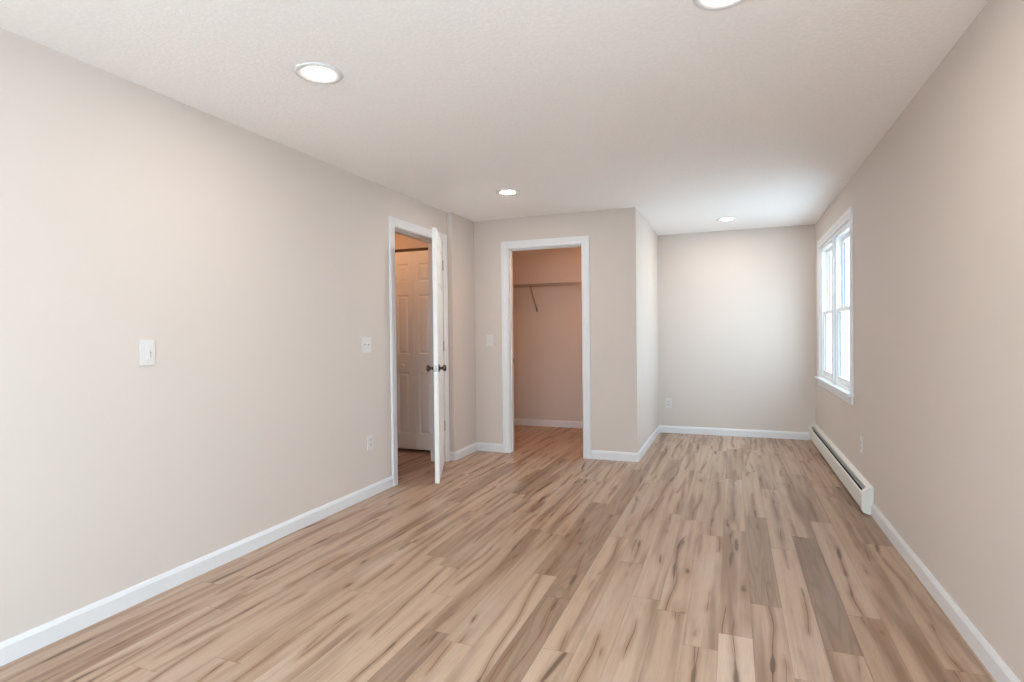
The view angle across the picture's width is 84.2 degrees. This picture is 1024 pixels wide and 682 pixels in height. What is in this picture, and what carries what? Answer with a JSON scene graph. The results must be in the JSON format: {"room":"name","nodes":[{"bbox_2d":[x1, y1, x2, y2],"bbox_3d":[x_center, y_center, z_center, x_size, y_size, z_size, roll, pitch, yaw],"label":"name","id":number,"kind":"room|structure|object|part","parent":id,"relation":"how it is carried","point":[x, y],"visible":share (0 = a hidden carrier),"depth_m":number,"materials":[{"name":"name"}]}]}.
{"room":"empty bedroom","nodes":[
{"label":"empty bedroom","id":0,"kind":"room"},
{"bbox_2d":[0,28,475,641],"bbox_3d":[-1.743,0.008,2.725,0.195,2.400,7.215,0,1,21],"label":"wall","id":1,"kind":"structure","parent":0,"point":[255,266],"depth_m":2.77,"materials":[{"name":"paint"}]},
{"bbox_2d":[139,340,154,365],"bbox_3d":[-1.713,0.054,2.664,0.015,0.120,0.073,0,1,21],"label":"dimmer switch","id":2,"kind":"object","parent":1,"relation":"attached to","point":[146,347],"visible":1,"depth_m":2.66,"materials":[{"name":"white plastic"}]},
{"bbox_2d":[0,476,392,666],"bbox_3d":[-1.979,1.178,1.967,0.014,0.085,5.594,0,1,21],"label":"baseboard","id":3,"kind":"structure","parent":1,"relation":"attached to","point":[18,646],"depth_m":2.72,"materials":[{"name":"white paint"}]},
{"bbox_2d":[361,337,370,352],"bbox_3d":[-1.092,0.030,4.256,0.019,0.117,0.119,0,1,21],"label":"toggle switch","id":4,"kind":"object","parent":1,"relation":"attached to","point":[365,341],"visible":1,"depth_m":4.25,"materials":[{"name":"white plastic"}]},
{"bbox_2d":[367,434,372,450],"bbox_3d":[-1.076,0.768,4.300,0.009,0.117,0.073,0,1,21],"label":"wall outlet","id":5,"kind":"object","parent":1,"relation":"attached to","point":[369,437],"visible":1,"depth_m":4.29,"materials":[{"name":"white plastic"}]},
{"bbox_2d":[388,216,449,486],"bbox_3d":[-0.871,0.078,5.043,0.178,2.180,0.975,0,1,21],"label":"door frame","id":6,"kind":"structure","parent":1,"relation":"attached to","point":[395,225],"depth_m":5.12,"materials":[{"name":"white paint"}]},
{"bbox_3d":[-0.945,0.078,5.072,0.019,2.180,0.975,0,1,21],"label":"hall casing","id":7,"kind":"part","parent":6,"relation":"part of","materials":[{"name":"white paint"}]},
{"bbox_2d":[426,227,446,483],"bbox_3d":[-0.645,0.115,4.994,0.166,2.077,0.826,-1,1,-4],"label":"door","id":8,"kind":"structure","parent":1,"relation":"in","point":[438,367],"depth_m":4.64,"materials":[{"name":"white paint"}]},
{"bbox_3d":[-0.671,0.224,4.652,0.066,0.066,0.066,-1,1,-4],"label":"knob","id":9,"kind":"part","parent":8,"relation":"part of","materials":[{"name":"black metal"}]},
{"bbox_3d":[-0.571,0.223,4.659,0.066,0.066,0.066,-1,1,-4],"label":"knob","id":10,"kind":"part","parent":8,"relation":"part of","materials":[{"name":"black metal"}]},
{"bbox_2d":[450,442,502,460],"bbox_3d":[-0.351,1.111,5.675,0.306,0.085,0.550,0,1,28],"label":"baseboard","id":11,"kind":"structure","parent":1,"relation":"attached to","point":[491,447],"depth_m":5.85,"materials":[{"name":"white paint"}]},
{"bbox_2d":[395,234,427,249],"bbox_3d":[-1.541,-0.040,6.122,1.890,2.400,0.115,0,1,21],"label":"wall","id":12,"kind":"structure","parent":0,"point":[401,242],"depth_m":5.87,"materials":[{"name":"paint"}]},
{"bbox_2d":[395,248,430,449],"bbox_3d":[-1.250,0.086,5.972,1.000,2.082,0.066,0,1,21],"label":"door","id":13,"kind":"structure","parent":12,"relation":"in","point":[411,265],"depth_m":5.88,"materials":[{"name":"white paint"}]},
{"bbox_2d":[0,0,988,234],"bbox_3d":[-0.783,-1.268,3.173,5.752,0.120,9.068,0,1,21],"label":"ceiling","id":14,"kind":"structure","parent":0,"point":[760,113],"depth_m":2.67,"materials":[{"name":"paint"}]},
{"bbox_2d":[294,62,342,83],"bbox_3d":[-0.863,-1.195,2.534,0.208,0.008,0.208,0,1,21],"label":"recessed light","id":15,"kind":"object","parent":14,"relation":"in","point":[314,72],"visible":1,"depth_m":2.52,"materials":[{"name":"white paint"}]},
{"bbox_2d":[495,189,519,195],"bbox_3d":[-0.033,-1.233,4.701,0.208,0.008,0.208,0,1,21],"label":"recessed light","id":16,"kind":"object","parent":14,"relation":"in","point":[505,192],"visible":1,"depth_m":4.69,"materials":[{"name":"white paint"}]},
{"bbox_2d":[692,0,745,10],"bbox_3d":[0.734,-1.204,1.963,0.208,0.008,0.208,0,1,21],"label":"recessed light","id":17,"kind":"object","parent":14,"relation":"in","point":[710,5],"visible":1,"depth_m":2.02,"materials":[{"name":"white paint"}]},
{"bbox_2d":[717,217,737,220],"bbox_3d":[2.251,-1.274,5.928,0.208,0.008,0.208,0,1,21],"label":"recessed light","id":18,"kind":"object","parent":14,"relation":"in","point":[724,218],"visible":1,"depth_m":5.92,"materials":[{"name":"white paint"}]},
{"bbox_2d":[0,425,995,681],"bbox_3d":[-0.766,1.251,3.211,5.732,0.120,9.028,0,1,21],"label":"floor","id":19,"kind":"structure","parent":0,"point":[701,558],"depth_m":2.70,"materials":[{"name":"brown wood"}]},
{"bbox_2d":[474,207,638,452],"bbox_3d":[0.414,-0.055,5.694,1.674,2.400,0.115,0,1,21],"label":"wall","id":20,"kind":"structure","parent":0,"point":[613,233],"depth_m":5.47,"materials":[{"name":"paint"}]},
{"bbox_2d":[487,335,492,345],"bbox_3d":[-0.231,-0.003,5.874,0.073,0.117,0.019,0,1,21],"label":"toggle switch","id":21,"kind":"object","parent":20,"relation":"attached to","point":[489,337],"visible":1,"depth_m":5.88,"materials":[{"name":"white plastic"}]},
{"bbox_2d":[501,235,590,458],"bbox_3d":[0.348,0.063,5.713,0.923,2.165,0.136,0,1,21],"label":"door frame","id":22,"kind":"structure","parent":20,"relation":"attached to","point":[507,248],"depth_m":5.76,"materials":[{"name":"white paint"}]},
{"bbox_2d":[637,210,658,449],"bbox_3d":[1.446,-0.072,6.198,0.115,2.400,1.573,0,1,21],"label":"wall","id":23,"kind":"structure","parent":0,"point":[647,237],"depth_m":6.05,"materials":[{"name":"paint"}]},
{"bbox_2d":[591,425,659,461],"bbox_3d":[1.289,1.087,6.211,0.457,0.085,1.702,0,1,21],"label":"baseboard","id":24,"kind":"structure","parent":23,"relation":"attached to","point":[595,454],"depth_m":5.45,"materials":[{"name":"white paint"}]},
{"bbox_2d":[513,224,815,431],"bbox_3d":[0.848,-0.081,7.350,5.752,2.400,0.140,0,1,21],"label":"wall","id":25,"kind":"structure","parent":0,"point":[737,345],"depth_m":6.70,"materials":[{"name":"paint"}]},
{"bbox_2d":[513,282,581,311],"bbox_3d":[0.757,-0.559,7.135,1.834,0.353,0.310,0,1,21],"label":"wire shelf","id":26,"kind":"object","parent":25,"relation":"attached to","point":[565,283],"visible":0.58,"depth_m":7.17,"materials":[{"name":"white metal"}]},
{"bbox_2d":[514,418,582,427],"bbox_3d":[0.546,1.090,6.569,1.844,0.085,1.573,0,1,21],"label":"baseboard","id":27,"kind":"structure","parent":25,"relation":"attached to","point":[530,422],"depth_m":7.42,"materials":[{"name":"white paint"}]},
{"bbox_2d":[665,398,671,407],"bbox_3d":[1.899,0.753,6.876,0.073,0.117,0.009,0,1,21],"label":"wall outlet","id":28,"kind":"object","parent":25,"relation":"attached to","point":[667,400],"visible":1,"depth_m":6.88,"materials":[{"name":"white plastic"}]},
{"bbox_2d":[660,425,810,439],"bbox_3d":[2.595,1.068,6.608,1.689,0.085,0.014,0,1,21],"label":"baseboard","id":29,"kind":"structure","parent":25,"relation":"attached to","point":[663,428],"depth_m":6.59,"materials":[{"name":"white paint"}]},
{"bbox_2d":[815,0,1023,681],"bbox_3d":[1.845,-0.022,2.173,0.140,2.400,8.788,0,1,21],"label":"wall","id":30,"kind":"structure","parent":0,"point":[937,410],"depth_m":2.39,"materials":[{"name":"paint"}]},
{"bbox_2d":[814,206,853,405],"bbox_3d":[2.978,-0.280,5.152,0.185,1.518,1.880,0,1,21],"label":"window","id":31,"kind":"structure","parent":30,"relation":"in","point":[835,334],"depth_m":5.11,"materials":[{"name":"white paint"}]},
{"bbox_3d":[3.141,-0.285,5.546,0.088,1.338,0.793,0,1,21],"label":"frame","id":32,"kind":"part","parent":31,"relation":"part of","materials":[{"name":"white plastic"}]},
{"bbox_3d":[3.128,0.028,5.557,0.026,0.663,0.745,0,1,21],"label":"sash","id":33,"kind":"part","parent":31,"relation":"part of","materials":[{"name":"white plastic"}]},
{"bbox_3d":[3.155,-0.600,5.535,0.026,0.665,0.745,0,1,21],"label":"sash","id":34,"kind":"part","parent":31,"relation":"part of","materials":[{"name":"white plastic"}]},
{"bbox_3d":[2.934,0.401,5.181,0.075,0.020,1.880,0,1,21],"label":"sill","id":35,"kind":"part","parent":31,"relation":"part of","materials":[{"name":"white paint"}]},
{"bbox_3d":[2.832,-0.271,4.752,0.088,1.338,0.793,0,1,21],"label":"frame","id":36,"kind":"part","parent":31,"relation":"part of","materials":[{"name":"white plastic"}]},
{"bbox_3d":[2.819,0.042,4.762,0.026,0.663,0.745,0,1,21],"label":"sash","id":37,"kind":"part","parent":31,"relation":"part of","materials":[{"name":"white plastic"}]},
{"bbox_3d":[2.846,-0.586,4.740,0.026,0.665,0.745,0,1,21],"label":"sash","id":38,"kind":"part","parent":31,"relation":"part of","materials":[{"name":"white plastic"}]},
{"bbox_2d":[809,423,873,514],"bbox_3d":[2.849,1.033,5.028,0.070,0.184,2.769,0,1,21],"label":"baseboard heater","id":39,"kind":"object","parent":30,"relation":"attached to","point":[861,490],"visible":1,"depth_m":4.41,"materials":[{"name":"white metal"}]},
{"bbox_3d":[2.867,1.026,5.022,0.031,0.166,2.755,0,1,21],"label":"plate","id":40,"kind":"part","parent":39,"relation":"part of","materials":[{"name":"white metal"}]},
{"bbox_2d":[860,436,862,453],"bbox_3d":[2.502,0.744,4.057,0.009,0.117,0.073,0,1,21],"label":"wall outlet","id":41,"kind":"object","parent":30,"relation":"attached to","point":[861,437],"visible":1,"depth_m":4.04,"materials":[{"name":"white plastic"}]},
{"bbox_2d":[871,503,1020,681],"bbox_3d":[1.284,1.158,0.925,0.014,0.085,6.017,0,1,21],"label":"baseboard","id":42,"kind":"structure","parent":30,"relation":"attached to","point":[999,670],"depth_m":2.38,"materials":[{"name":"white paint"}]}
]}

